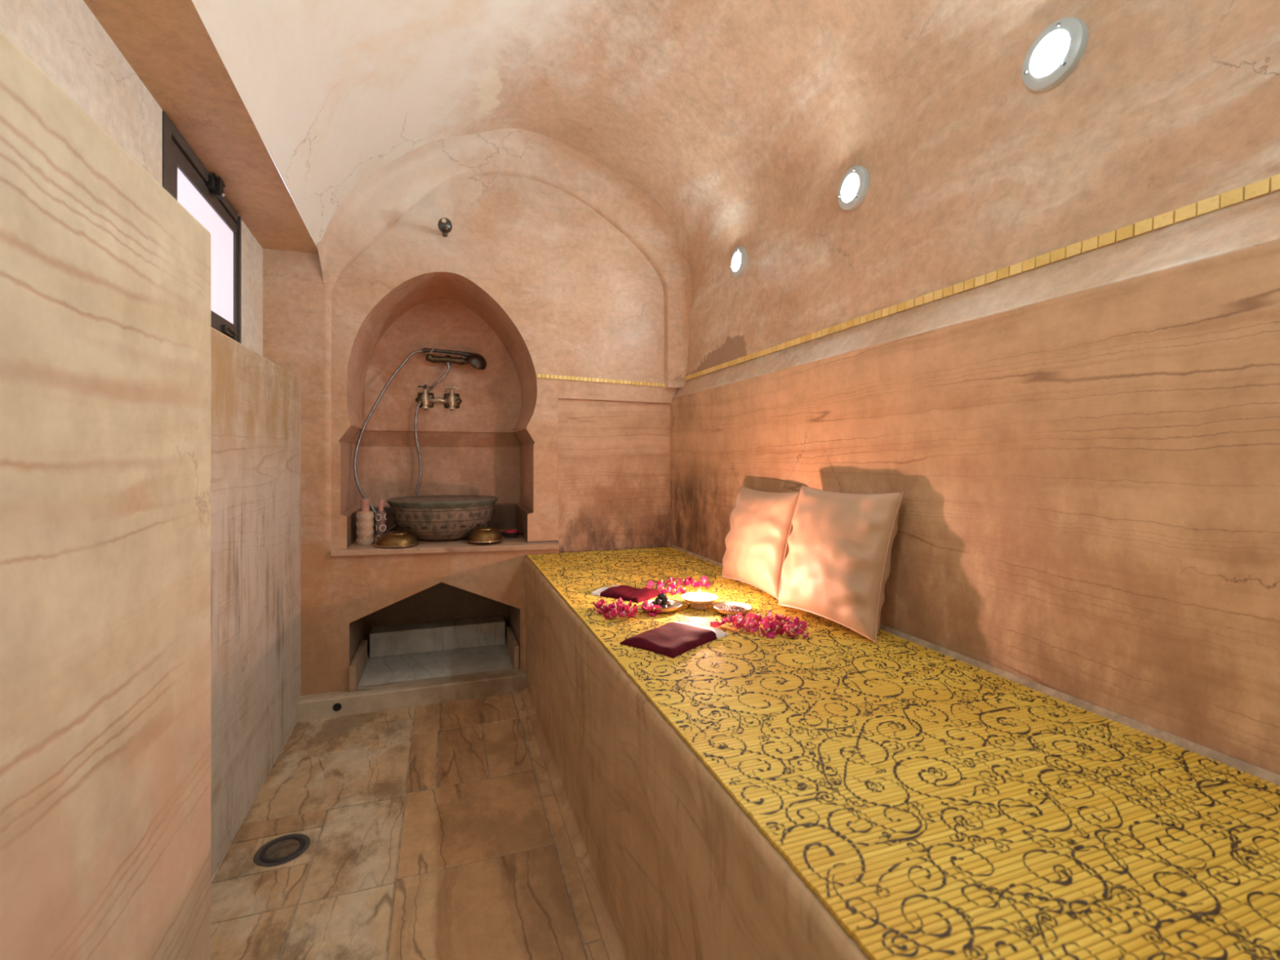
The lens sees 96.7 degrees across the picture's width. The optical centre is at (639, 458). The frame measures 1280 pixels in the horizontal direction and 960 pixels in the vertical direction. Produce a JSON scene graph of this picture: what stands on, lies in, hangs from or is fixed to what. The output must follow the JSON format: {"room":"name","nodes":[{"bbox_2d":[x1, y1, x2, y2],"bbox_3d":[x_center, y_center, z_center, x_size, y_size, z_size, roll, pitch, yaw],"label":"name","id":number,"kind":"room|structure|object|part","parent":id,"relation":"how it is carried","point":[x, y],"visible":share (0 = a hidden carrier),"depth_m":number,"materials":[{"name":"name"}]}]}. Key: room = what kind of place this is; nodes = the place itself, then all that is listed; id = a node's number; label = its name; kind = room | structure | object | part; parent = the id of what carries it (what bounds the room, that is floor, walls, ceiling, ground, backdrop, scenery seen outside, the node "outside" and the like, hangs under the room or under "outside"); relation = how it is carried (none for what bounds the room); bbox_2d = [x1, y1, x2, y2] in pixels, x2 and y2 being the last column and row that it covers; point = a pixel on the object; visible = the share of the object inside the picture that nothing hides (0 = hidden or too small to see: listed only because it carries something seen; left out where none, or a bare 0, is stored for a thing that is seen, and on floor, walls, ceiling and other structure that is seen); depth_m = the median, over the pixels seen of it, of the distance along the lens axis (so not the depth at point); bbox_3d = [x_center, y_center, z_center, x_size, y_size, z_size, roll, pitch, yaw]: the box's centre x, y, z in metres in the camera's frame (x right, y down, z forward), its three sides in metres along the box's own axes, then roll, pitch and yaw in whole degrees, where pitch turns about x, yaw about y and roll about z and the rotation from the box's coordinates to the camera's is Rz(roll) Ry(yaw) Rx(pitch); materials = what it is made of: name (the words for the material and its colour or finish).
{"room":"spa","nodes":[
{"label":"spa","id":0,"kind":"room"},
{"bbox_2d":[0,30,210,959],"bbox_3d":[-0.407,0.325,-0.046,0.200,1.270,1.678,0,0,-19],"label":"wall partition","id":1,"kind":"structure","parent":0,"point":[105,276],"depth_m":0.52,"materials":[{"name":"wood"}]},
{"bbox_2d":[0,0,318,881],"bbox_3d":[-0.842,0.050,0.609,0.305,1.820,3.200,0,0,-19],"label":"wall","id":2,"kind":"structure","parent":0,"point":[124,63],"depth_m":1.42,"materials":[{"name":"paint"}]},
{"bbox_2d":[162,111,241,343],"bbox_3d":[-1.230,-0.581,1.599,0.093,0.483,0.541,0,0,-19],"label":"window","id":3,"kind":"structure","parent":2,"relation":"in","point":[185,178],"depth_m":1.66,"materials":[{"name":"paint"}]},
{"bbox_3d":[-1.242,-0.584,1.626,0.008,0.313,0.424,0,0,-19],"label":"pane","id":4,"kind":"part","parent":3,"relation":"part of","materials":[{"name":"white"}]},
{"bbox_3d":[-1.201,-0.759,1.637,0.014,0.014,0.014,0,0,-19],"label":"latch knob","id":5,"kind":"part","parent":3,"relation":"part of","materials":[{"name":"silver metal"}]},
{"bbox_2d":[210,692,608,959],"bbox_3d":[-0.177,0.990,1.129,2.000,0.061,3.750,0,0,-19],"label":"floor","id":6,"kind":"structure","parent":0,"point":[435,831],"depth_m":1.40,"materials":[{"name":"stone"}]},
{"bbox_2d":[253,833,310,866],"bbox_3d":[-0.876,0.958,1.395,0.118,0.004,0.118,0,0,-19],"label":"floor drain","id":7,"kind":"object","parent":6,"relation":"on","point":[282,848],"visible":1,"depth_m":1.39,"materials":[{"name":"metal"}]},
{"bbox_3d":[-0.876,0.957,1.395,0.073,0.002,0.073,0,0,-19],"label":"drain lid","id":8,"kind":"part","parent":7,"relation":"part of","materials":[{"name":"stone"}]},
{"bbox_2d":[297,636,527,722],"bbox_3d":[-0.948,0.927,2.468,0.835,0.075,0.555,0,0,-19],"label":"step","id":9,"kind":"structure","parent":6,"relation":"on","point":[389,682],"depth_m":2.29,"materials":[{"name":"stone"}]},
{"bbox_2d":[333,702,341,711],"bbox_3d":[-1.125,0.924,2.115,0.029,0.029,0.008,0,0,-19],"label":"outlet","id":10,"kind":"object","parent":9,"relation":"attached to","point":[336,707],"visible":1,"depth_m":2.11,"materials":[{"name":"black metal"}]},
{"bbox_2d":[348,640,367,692],"bbox_3d":[-1.152,0.844,2.329,0.024,0.098,0.345,0,0,-19],"label":"upright","id":11,"kind":"object","parent":9,"relation":"on","point":[356,669],"visible":1,"depth_m":2.25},
{"bbox_2d":[369,615,505,657],"bbox_3d":[-0.948,0.839,2.696,0.594,0.108,0.115,0,0,-19],"label":"marble backslab","id":12,"kind":"object","parent":9,"relation":"on","point":[433,636],"visible":1,"depth_m":2.64,"materials":[{"name":"grey stone"}]},
{"bbox_2d":[506,626,519,669],"bbox_3d":[-0.570,0.844,2.548,0.020,0.098,0.310,0,0,-19],"label":"upright","id":13,"kind":"object","parent":9,"relation":"on","point":[513,646],"visible":1,"depth_m":2.48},
{"bbox_2d":[520,545,1279,959],"bbox_3d":[0.339,0.680,1.005,0.702,0.560,3.179,0,0,-19],"label":"stone bench","id":14,"kind":"object","parent":6,"relation":"on","point":[670,866],"visible":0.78,"depth_m":0.96,"materials":[{"name":"stone"}]},
{"bbox_2d":[526,546,1279,959],"bbox_3d":[0.343,0.408,1.014,0.650,0.006,3.154,0,0,-19],"label":"bamboo mat","id":15,"kind":"object","parent":14,"relation":"on","point":[938,806],"visible":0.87,"depth_m":0.69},
{"bbox_2d":[592,599,604,605],"bbox_3d":[-0.109,0.388,1.532,0.035,0.026,0.028,0,0,-31],"label":"flower","id":16,"kind":"object","parent":15,"relation":"on","point":[602,602],"visible":0.6,"depth_m":1.53,"materials":[{"name":"plant"}]},
{"bbox_2d":[595,601,606,614],"bbox_3d":[-0.101,0.391,1.488,0.033,0.032,0.020,0,0,-42],"label":"flower","id":17,"kind":"object","parent":15,"relation":"on","point":[598,605],"visible":0.78,"depth_m":1.49,"materials":[{"name":"pink plant"}]},
{"bbox_2d":[600,603,614,613],"bbox_3d":[-0.082,0.387,1.472,0.038,0.031,0.028,0,0,-35],"label":"flower","id":18,"kind":"object","parent":15,"relation":"on","point":[611,606],"visible":0.81,"depth_m":1.47,"materials":[{"name":"plant"}]},
{"bbox_2d":[602,608,617,619],"bbox_3d":[-0.074,0.390,1.424,0.034,0.032,0.023,0,0,-36],"label":"flower","id":19,"kind":"object","parent":15,"relation":"on","point":[613,612],"visible":1,"depth_m":1.42,"materials":[{"name":"pink plant"}]},
{"bbox_2d":[608,604,622,616],"bbox_3d":[-0.060,0.387,1.447,0.030,0.026,0.036,0,0,-38],"label":"flower","id":20,"kind":"object","parent":15,"relation":"on","point":[619,610],"visible":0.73,"depth_m":1.45,"materials":[{"name":"pink plant"}]},
{"bbox_2d":[608,602,621,609],"bbox_3d":[-0.062,0.380,1.460,0.028,0.017,0.029,0,0,37],"label":"flower","id":21,"kind":"object","parent":15,"relation":"on","point":[616,605],"visible":0.88,"depth_m":1.46,"materials":[{"name":"pink plant"}]},
{"bbox_2d":[617,597,627,606],"bbox_3d":[-0.046,0.389,1.515,0.024,0.034,0.037,0,0,33],"label":"flower","id":22,"kind":"object","parent":15,"relation":"on","point":[620,598],"visible":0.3,"depth_m":1.52,"materials":[{"name":"plant"}]},
{"bbox_2d":[619,610,630,617],"bbox_3d":[-0.038,0.389,1.423,0.028,0.017,0.030,0,0,-3],"label":"flower","id":23,"kind":"object","parent":15,"relation":"on","point":[623,614],"visible":1,"depth_m":1.42,"materials":[{"name":"pink plant"}]},
{"bbox_2d":[591,584,660,603],"bbox_3d":[-0.040,0.396,1.696,0.183,0.019,0.135,0,0,35],"label":"mitt","id":24,"kind":"object","parent":15,"relation":"on","point":[627,593],"visible":1,"depth_m":1.66,"materials":[{"name":"red fabric"}]},
{"bbox_2d":[622,600,631,611],"bbox_3d":[-0.037,0.387,1.496,0.027,0.030,0.037,0,0,25],"label":"flower","id":25,"kind":"object","parent":15,"relation":"on","point":[629,604],"visible":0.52,"depth_m":1.50,"materials":[{"name":"plant"}]},
{"bbox_2d":[624,605,636,615],"bbox_3d":[-0.027,0.390,1.461,0.024,0.032,0.035,0,0,-39],"label":"flower","id":26,"kind":"object","parent":15,"relation":"on","point":[626,607],"visible":0.69,"depth_m":1.46,"materials":[{"name":"plant"}]},
{"bbox_2d":[626,608,637,617],"bbox_3d":[-0.019,0.391,1.438,0.025,0.023,0.027,0,0,10],"label":"flower","id":27,"kind":"object","parent":15,"relation":"on","point":[631,614],"visible":1,"depth_m":1.43,"materials":[{"name":"plant"}]},
{"bbox_2d":[630,604,637,613],"bbox_3d":[-0.019,0.392,1.474,0.023,0.025,0.028,0,0,-28],"label":"flower","id":28,"kind":"object","parent":15,"relation":"on","point":[635,607],"visible":0.7,"depth_m":1.47,"materials":[{"name":"pink plant"}]},
{"bbox_2d":[640,600,655,610],"bbox_3d":[0.019,0.378,1.461,0.038,0.021,0.035,0,0,-16],"label":"flower","id":29,"kind":"object","parent":15,"relation":"on","point":[646,604],"visible":1,"depth_m":1.46,"materials":[{"name":"pink plant"}]},
{"bbox_2d":[642,580,654,588],"bbox_3d":[0.029,0.389,1.743,0.038,0.036,0.022,0,0,-30],"label":"flower","id":30,"kind":"object","parent":15,"relation":"on","point":[651,583],"visible":0.83,"depth_m":1.74,"materials":[{"name":"pink plant"}]},
{"bbox_2d":[647,603,661,616],"bbox_3d":[0.035,0.390,1.470,0.034,0.031,0.027,0,0,-38],"label":"flower","id":31,"kind":"object","parent":15,"relation":"on","point":[658,611],"visible":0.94,"depth_m":1.47,"materials":[{"name":"pink plant"}]},
{"bbox_2d":[657,582,666,593],"bbox_3d":[0.066,0.390,1.711,0.033,0.031,0.021,0,0,-24],"label":"flower","id":32,"kind":"object","parent":15,"relation":"on","point":[661,585],"visible":0.91,"depth_m":1.72,"materials":[{"name":"pink plant"}]},
{"bbox_2d":[656,579,668,584],"bbox_3d":[0.071,0.388,1.774,0.036,0.020,0.037,0,0,12],"label":"flower","id":33,"kind":"object","parent":15,"relation":"on","point":[660,581],"visible":0.7,"depth_m":1.77,"materials":[{"name":"plant"}]},
{"bbox_2d":[647,599,682,613],"bbox_3d":[0.063,0.395,1.515,0.101,0.020,0.101,0,0,-19],"label":"dish","id":34,"kind":"object","parent":15,"relation":"on","point":[677,604],"visible":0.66,"depth_m":1.49,"materials":[{"name":"ceramic"}]},
{"bbox_2d":[659,603,667,608],"bbox_3d":[0.061,0.393,1.496,0.020,0.021,0.029,0,0,-40],"label":"fruit","id":35,"kind":"object","parent":34,"relation":"in","point":[663,606],"visible":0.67,"depth_m":1.49,"materials":[{"name":"food"}]},
{"bbox_2d":[666,601,673,608],"bbox_3d":[0.075,0.392,1.511,0.028,0.022,0.020,0,0,-29],"label":"fruit","id":36,"kind":"object","parent":34,"relation":"in","point":[670,605],"visible":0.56,"depth_m":1.50,"materials":[{"name":"black food"}]},
{"bbox_2d":[662,598,670,605],"bbox_3d":[0.066,0.381,1.508,0.029,0.022,0.020,0,0,31],"label":"fruit","id":37,"kind":"object","parent":36,"relation":"on","point":[666,601],"visible":0.83,"depth_m":1.50,"materials":[{"name":"brown food"}]},
{"bbox_2d":[657,593,667,599],"bbox_3d":[0.059,0.370,1.516,0.030,0.020,0.020,0,0,20],"label":"fruit","id":38,"kind":"object","parent":37,"relation":"on","point":[662,596],"visible":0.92,"depth_m":1.51,"materials":[{"name":"black food"}]},
{"label":"fruit","id":39,"kind":"object","parent":34,"relation":"in","visible":0},
{"bbox_2d":[654,598,662,605],"bbox_3d":[0.049,0.380,1.506,0.020,0.022,0.029,0,0,-24],"label":"fruit","id":40,"kind":"object","parent":39,"relation":"on","point":[658,601],"visible":0.88,"depth_m":1.49,"materials":[{"name":"black food"}]},
{"bbox_2d":[664,586,674,592],"bbox_3d":[0.088,0.390,1.691,0.028,0.017,0.025,0,0,4],"label":"flower","id":41,"kind":"object","parent":15,"relation":"on","point":[669,588],"visible":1,"depth_m":1.70,"materials":[{"name":"pink plant"}]},
{"bbox_2d":[667,577,676,582],"bbox_3d":[0.102,0.388,1.819,0.031,0.019,0.033,0,0,23],"label":"flower","id":42,"kind":"object","parent":15,"relation":"on","point":[671,580],"visible":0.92,"depth_m":1.82,"materials":[{"name":"plant"}]},
{"bbox_2d":[619,621,729,657],"bbox_3d":[0.079,0.396,1.274,0.156,0.018,0.207,0,0,41],"label":"mitt","id":43,"kind":"object","parent":15,"relation":"on","point":[671,639],"visible":1,"depth_m":1.24,"materials":[{"name":"red fabric"}]},
{"bbox_2d":[670,581,679,586],"bbox_3d":[0.107,0.379,1.720,0.028,0.020,0.031,0,0,21],"label":"flower","id":44,"kind":"object","parent":15,"relation":"on","point":[678,583],"visible":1,"depth_m":1.72,"materials":[{"name":"plant"}]},
{"bbox_2d":[671,587,679,595],"bbox_3d":[0.105,0.390,1.671,0.021,0.023,0.028,0,0,32],"label":"flower","id":45,"kind":"object","parent":15,"relation":"on","point":[678,588],"visible":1,"depth_m":1.67,"materials":[{"name":"pink plant"}]},
{"bbox_2d":[680,583,685,594],"bbox_3d":[0.128,0.392,1.706,0.018,0.032,0.031,0,0,2],"label":"flower","id":46,"kind":"object","parent":15,"relation":"on","point":[682,590],"visible":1,"depth_m":1.70,"materials":[{"name":"pink plant"}]},
{"bbox_2d":[678,577,688,584],"bbox_3d":[0.135,0.388,1.797,0.028,0.021,0.032,0,0,26],"label":"flower","id":47,"kind":"object","parent":15,"relation":"on","point":[683,582],"visible":0.84,"depth_m":1.80,"materials":[{"name":"pink plant"}]},
{"bbox_2d":[684,577,692,586],"bbox_3d":[0.150,0.382,1.756,0.023,0.025,0.030,0,0,-1],"label":"flower","id":48,"kind":"object","parent":15,"relation":"on","point":[687,583],"visible":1,"depth_m":1.75,"materials":[{"name":"pink plant"}]},
{"bbox_2d":[689,577,699,587],"bbox_3d":[0.172,0.390,1.790,0.022,0.034,0.036,0,0,-31],"label":"flower","id":49,"kind":"object","parent":15,"relation":"on","point":[695,584],"visible":0.83,"depth_m":1.78,"materials":[{"name":"pink plant"}]},
{"bbox_2d":[680,592,718,609],"bbox_3d":[0.162,0.390,1.542,0.100,0.031,0.100,0,0,-19],"label":"candle holder","id":50,"kind":"object","parent":15,"relation":"on","point":[710,597],"visible":0.91,"depth_m":1.54,"materials":[{"name":"ceramic"}]},
{"bbox_2d":[693,590,706,600],"bbox_3d":[0.162,0.370,1.542,0.036,0.030,0.036,0,0,-19],"label":"tealight","id":51,"kind":"object","parent":50,"relation":"in","point":[697,597],"visible":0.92,"depth_m":1.54,"materials":[{"name":"beige wax"}]},
{"bbox_2d":[698,575,711,586],"bbox_3d":[0.198,0.379,1.753,0.038,0.033,0.027,0,0,2],"label":"flower","id":52,"kind":"object","parent":15,"relation":"on","point":[704,579],"visible":1,"depth_m":1.76,"materials":[{"name":"pink plant"}]},
{"bbox_2d":[710,617,724,627],"bbox_3d":[0.185,0.387,1.344,0.034,0.023,0.038,0,0,-8],"label":"flower","id":53,"kind":"object","parent":15,"relation":"on","point":[713,624],"visible":0.99,"depth_m":1.34,"materials":[{"name":"pink plant"}]},
{"bbox_2d":[720,614,737,623],"bbox_3d":[0.211,0.378,1.339,0.037,0.022,0.033,0,0,-38],"label":"flower","id":54,"kind":"object","parent":15,"relation":"on","point":[730,619],"visible":1,"depth_m":1.34,"materials":[{"name":"pink plant"}]},
{"bbox_2d":[713,601,752,616],"bbox_3d":[0.242,0.395,1.485,0.101,0.020,0.101,0,0,-19],"label":"dish","id":55,"kind":"object","parent":15,"relation":"on","point":[717,606],"visible":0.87,"depth_m":1.50,"materials":[{"name":"ceramic"}]},
{"bbox_2d":[716,604,748,615],"bbox_3d":[0.242,0.392,1.485,0.083,0.014,0.083,0,0,-19],"label":"flakes","id":56,"kind":"object","parent":55,"relation":"in","point":[731,607],"visible":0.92,"depth_m":1.48,"materials":[{"name":"plant"}]},
{"bbox_2d":[732,622,744,628],"bbox_3d":[0.231,0.389,1.328,0.028,0.020,0.024,0,0,3],"label":"flower","id":57,"kind":"object","parent":15,"relation":"on","point":[739,625],"visible":1,"depth_m":1.32,"materials":[{"name":"pink plant"}]},
{"bbox_2d":[733,613,743,622],"bbox_3d":[0.242,0.389,1.384,0.030,0.019,0.030,0,0,13],"label":"flower","id":58,"kind":"object","parent":15,"relation":"on","point":[740,615],"visible":0.52,"depth_m":1.39,"materials":[{"name":"pink plant"}]},
{"bbox_2d":[732,617,746,625],"bbox_3d":[0.236,0.388,1.352,0.034,0.019,0.035,0,0,-39],"label":"flower","id":59,"kind":"object","parent":15,"relation":"on","point":[742,620],"visible":0.67,"depth_m":1.35,"materials":[{"name":"pink plant"}]},
{"bbox_2d":[743,618,759,632],"bbox_3d":[0.258,0.388,1.319,0.035,0.027,0.027,0,0,5],"label":"flower","id":60,"kind":"object","parent":15,"relation":"on","point":[750,623],"visible":1,"depth_m":1.32,"materials":[{"name":"pink plant"}]},
{"bbox_2d":[746,613,761,622],"bbox_3d":[0.276,0.391,1.379,0.028,0.030,0.031,0,0,-17],"label":"flower","id":61,"kind":"object","parent":15,"relation":"on","point":[749,615],"visible":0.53,"depth_m":1.39,"materials":[{"name":"pink plant"}]},
{"bbox_2d":[751,618,761,628],"bbox_3d":[0.276,0.391,1.345,0.024,0.023,0.027,0,0,4],"label":"flower","id":62,"kind":"object","parent":15,"relation":"on","point":[759,623],"visible":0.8,"depth_m":1.34,"materials":[{"name":"plant"}]},
{"bbox_2d":[752,613,765,621],"bbox_3d":[0.283,0.380,1.360,0.030,0.019,0.027,0,0,33],"label":"flower","id":63,"kind":"object","parent":15,"relation":"on","point":[756,617],"visible":1,"depth_m":1.35,"materials":[{"name":"pink plant"}]},
{"bbox_2d":[721,485,799,599],"bbox_3d":[0.371,0.249,1.784,0.140,0.308,0.327,0,0,-21],"label":"cushion","id":64,"kind":"object","parent":15,"relation":"on","point":[757,545],"visible":0.92,"depth_m":1.70,"materials":[{"name":"beige fabric"}]},
{"bbox_2d":[760,611,772,624],"bbox_3d":[0.310,0.391,1.392,0.023,0.030,0.032,0,0,-12],"label":"flower","id":65,"kind":"object","parent":15,"relation":"on","point":[767,619],"visible":0.9,"depth_m":1.39,"materials":[{"name":"pink plant"}]},
{"bbox_2d":[760,622,775,638],"bbox_3d":[0.289,0.391,1.294,0.034,0.034,0.023,0,0,-4],"label":"flower","id":66,"kind":"object","parent":15,"relation":"on","point":[767,626],"visible":1,"depth_m":1.30,"materials":[{"name":"pink plant"}]},
{"bbox_2d":[769,620,784,635],"bbox_3d":[0.312,0.389,1.304,0.023,0.035,0.038,0,0,-37],"label":"flower","id":67,"kind":"object","parent":15,"relation":"on","point":[780,631],"visible":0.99,"depth_m":1.30,"materials":[{"name":"plant"}]},
{"bbox_2d":[773,619,784,626],"bbox_3d":[0.326,0.390,1.347,0.029,0.022,0.023,0,0,27],"label":"flower","id":68,"kind":"object","parent":15,"relation":"on","point":[775,620],"visible":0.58,"depth_m":1.34,"materials":[{"name":"plant"}]},
{"bbox_2d":[774,613,791,622],"bbox_3d":[0.344,0.387,1.375,0.038,0.020,0.037,0,0,30],"label":"flower","id":69,"kind":"object","parent":15,"relation":"on","point":[786,620],"visible":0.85,"depth_m":1.37,"materials":[{"name":"pink plant"}]},
{"bbox_2d":[774,613,786,620],"bbox_3d":[0.338,0.381,1.365,0.027,0.016,0.027,0,0,-42],"label":"flower","id":70,"kind":"object","parent":69,"relation":"on","point":[776,617],"visible":1,"depth_m":1.36,"materials":[{"name":"pink plant"}]},
{"bbox_2d":[779,617,790,627],"bbox_3d":[0.343,0.390,1.347,0.024,0.025,0.030,0,0,9],"label":"flower","id":71,"kind":"object","parent":15,"relation":"on","point":[782,624],"visible":0.73,"depth_m":1.34,"materials":[{"name":"plant"}]},
{"bbox_2d":[782,623,796,638],"bbox_3d":[0.338,0.391,1.289,0.021,0.034,0.035,0,0,-14],"label":"flower","id":72,"kind":"object","parent":15,"relation":"on","point":[786,628],"visible":1,"depth_m":1.29,"materials":[{"name":"pink plant"}]},
{"bbox_2d":[788,616,799,626],"bbox_3d":[0.368,0.391,1.357,0.019,0.026,0.029,0,0,-45],"label":"flower","id":73,"kind":"object","parent":15,"relation":"on","point":[795,617],"visible":0.46,"depth_m":1.36,"materials":[{"name":"plant"}]},
{"bbox_2d":[789,623,801,635],"bbox_3d":[0.354,0.391,1.305,0.026,0.024,0.029,0,0,-4],"label":"flower","id":74,"kind":"object","parent":15,"relation":"on","point":[794,626],"visible":0.98,"depth_m":1.31,"materials":[{"name":"pink plant"}]},
{"bbox_2d":[793,619,807,633],"bbox_3d":[0.374,0.392,1.329,0.023,0.027,0.028,0,0,45],"label":"flower","id":75,"kind":"object","parent":15,"relation":"on","point":[802,624],"visible":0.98,"depth_m":1.33,"materials":[{"name":"plant"}]},
{"bbox_2d":[802,631,808,638],"bbox_3d":[0.372,0.395,1.274,0.011,0.015,0.016,0,0,-16],"label":"flower","id":76,"kind":"object","parent":15,"relation":"on","point":[804,636],"visible":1,"depth_m":1.27,"materials":[{"name":"plant"}]},
{"bbox_2d":[777,484,903,642],"bbox_3d":[0.484,0.239,1.418,0.148,0.328,0.349,0,0,-25],"label":"cushion","id":77,"kind":"object","parent":15,"relation":"on","point":[836,567],"visible":1,"depth_m":1.33,"materials":[{"name":"beige fabric"}]},
{"bbox_2d":[262,128,691,695],"bbox_3d":[-0.593,-0.240,2.551,1.860,2.400,0.810,0,0,-19],"label":"wall","id":78,"kind":"structure","parent":0,"point":[550,261],"depth_m":2.47,"materials":[{"name":"paint"}]},
{"bbox_2d":[352,347,486,533],"bbox_3d":[-0.993,-0.088,2.581,0.569,0.847,0.230,0,0,-44],"label":"shower","id":79,"kind":"object","parent":78,"relation":"attached to","point":[477,361],"visible":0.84,"depth_m":2.63,"materials":[{"name":"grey metal"}]},
{"bbox_2d":[415,384,434,409],"bbox_3d":[-0.998,-0.285,2.649,0.095,0.115,0.081,0,0,-19],"label":"tap","id":80,"kind":"object","parent":78,"relation":"attached to","point":[424,397],"visible":0.98,"depth_m":2.64,"materials":[{"name":"brown metal"}]},
{"bbox_3d":[-0.995,-0.331,2.638,0.055,0.024,0.049,0,0,6],"label":"handle","id":81,"kind":"part","parent":80,"relation":"part of","materials":[{"name":"metal"}]},
{"bbox_2d":[429,396,448,403],"bbox_3d":[-0.952,-0.276,2.693,0.094,0.028,0.035,0,0,-19],"label":"bridge","id":82,"kind":"object","parent":78,"relation":"attached to","point":[438,399],"visible":0.94,"depth_m":2.68,"materials":[{"name":"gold metal"}]},
{"bbox_2d":[437,217,452,237],"bbox_3d":[-0.774,-0.909,2.258,0.054,0.059,0.135,0,0,-19],"label":"shower nozzle","id":83,"kind":"object","parent":78,"relation":"attached to","point":[445,225],"visible":1,"depth_m":2.21,"materials":[{"name":"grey metal"}]},
{"bbox_2d":[330,528,559,556],"bbox_3d":[-0.836,0.368,2.517,0.869,0.040,0.495,0,0,-19],"label":"sill","id":84,"kind":"structure","parent":78,"relation":"attached to","point":[508,543],"depth_m":2.32,"materials":[{"name":"stone"}]},
{"bbox_2d":[355,498,374,545],"bbox_3d":[-1.115,0.256,2.308,0.069,0.182,0.069,0,0,-19],"label":"bottle","id":85,"kind":"object","parent":84,"relation":"on","point":[365,523],"visible":1,"depth_m":2.29,"materials":[{"name":"beige ceramic"}]},
{"bbox_2d":[355,512,374,543],"bbox_3d":[-1.115,0.281,2.308,0.069,0.121,0.069,0,0,-19],"label":"print","id":86,"kind":"object","parent":85,"relation":"attached to","point":[365,523],"depth_m":2.28},
{"bbox_2d":[375,499,386,541],"bbox_3d":[-1.056,0.258,2.318,0.040,0.178,0.041,0,0,-19],"label":"bottle","id":87,"kind":"object","parent":84,"relation":"on","point":[380,517],"visible":0.78,"depth_m":2.31,"materials":[{"name":"brown ceramic"}]},
{"bbox_2d":[375,513,386,541],"bbox_3d":[-1.056,0.282,2.318,0.040,0.115,0.041,0,0,-19],"label":"print","id":88,"kind":"object","parent":87,"relation":"attached to","point":[380,518],"depth_m":2.30},
{"bbox_2d":[373,530,419,547],"bbox_3d":[-0.981,0.321,2.296,0.172,0.053,0.172,0,0,-19],"label":"brass bowl","id":89,"kind":"object","parent":84,"relation":"on","point":[395,539],"visible":1,"depth_m":2.24,"materials":[{"name":"gold metal"}]},
{"bbox_2d":[386,494,497,540],"bbox_3d":[-0.868,0.262,2.520,0.467,0.170,0.467,0,0,-19],"label":"basin","id":90,"kind":"object","parent":84,"relation":"on","point":[446,517],"visible":0.98,"depth_m":2.35,"materials":[{"name":"grey stone"}]},
{"bbox_2d":[466,526,503,542],"bbox_3d":[-0.656,0.319,2.410,0.152,0.057,0.152,0,0,-19],"label":"brass bowl","id":91,"kind":"object","parent":84,"relation":"on","point":[482,534],"visible":1,"depth_m":2.36,"materials":[{"name":"gold metal"}]},
{"bbox_2d":[500,531,523,536],"bbox_3d":[-0.578,0.339,2.551,0.104,0.016,0.078,0,0,-19],"label":"soap dish","id":92,"kind":"object","parent":84,"relation":"on","point":[502,533],"visible":0.8,"depth_m":2.52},
{"bbox_2d":[503,528,519,533],"bbox_3d":[-0.578,0.329,2.551,0.069,0.023,0.045,0,0,-19],"label":"soap bar","id":93,"kind":"object","parent":92,"relation":"in","point":[510,531],"visible":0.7,"depth_m":2.54,"materials":[{"name":"red wax"}]},
{"bbox_2d":[444,385,462,410],"bbox_3d":[-0.888,-0.285,2.687,0.095,0.115,0.081,0,0,-19],"label":"tap","id":94,"kind":"object","parent":78,"relation":"attached to","point":[454,400],"visible":1,"depth_m":2.69,"materials":[{"name":"brown metal"}]},
{"bbox_3d":[-0.884,-0.331,2.676,0.055,0.024,0.049,0,0,6],"label":"handle","id":95,"kind":"part","parent":94,"relation":"part of","materials":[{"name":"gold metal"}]},
{"bbox_2d":[537,373,665,386],"bbox_3d":[-0.153,-0.345,2.536,0.610,0.033,0.008,0,0,-19],"label":"trim","id":96,"kind":"structure","parent":78,"relation":"attached to","point":[539,375],"depth_m":2.52,"materials":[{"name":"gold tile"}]},
{"bbox_2d":[191,0,1174,303],"bbox_3d":[0.008,-1.019,0.912,1.504,0.638,3.221,0,0,-19],"label":"ceiling","id":97,"kind":"structure","parent":0,"point":[743,122],"depth_m":1.67,"materials":[{"name":"paint"}]},
{"bbox_2d":[729,246,747,277],"bbox_3d":[0.368,-0.740,2.142,0.025,0.112,0.112,0,0,-19],"label":"recessed light","id":98,"kind":"object","parent":97,"relation":"in","point":[739,259],"visible":1,"depth_m":2.12,"materials":[{"name":"metal"}]},
{"bbox_2d":[837,165,869,211],"bbox_3d":[0.575,-0.733,1.543,0.025,0.112,0.112,0,0,-19],"label":"recessed light","id":99,"kind":"object","parent":97,"relation":"in","point":[854,185],"visible":1,"depth_m":1.53,"materials":[{"name":"metal"}]},
{"bbox_2d":[1022,17,1088,92],"bbox_3d":[0.750,-0.735,1.036,0.025,0.112,0.112,0,0,-19],"label":"recessed light","id":100,"kind":"object","parent":97,"relation":"in","point":[1057,51],"visible":1,"depth_m":1.02,"materials":[{"name":"metal"}]},
{"bbox_2d":[663,0,1279,774],"bbox_3d":[0.747,0.135,1.209,0.200,1.670,3.300,0,0,-19],"label":"wall","id":101,"kind":"structure","parent":0,"point":[1082,451],"depth_m":0.98,"materials":[{"name":"stone"}]},
{"bbox_2d":[684,173,1279,380],"bbox_3d":[0.718,-0.366,1.133,0.009,0.020,3.174,0,0,-19],"label":"trim","id":102,"kind":"structure","parent":101,"relation":"attached to","point":[1263,187],"depth_m":1.02,"materials":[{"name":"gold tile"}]}
]}

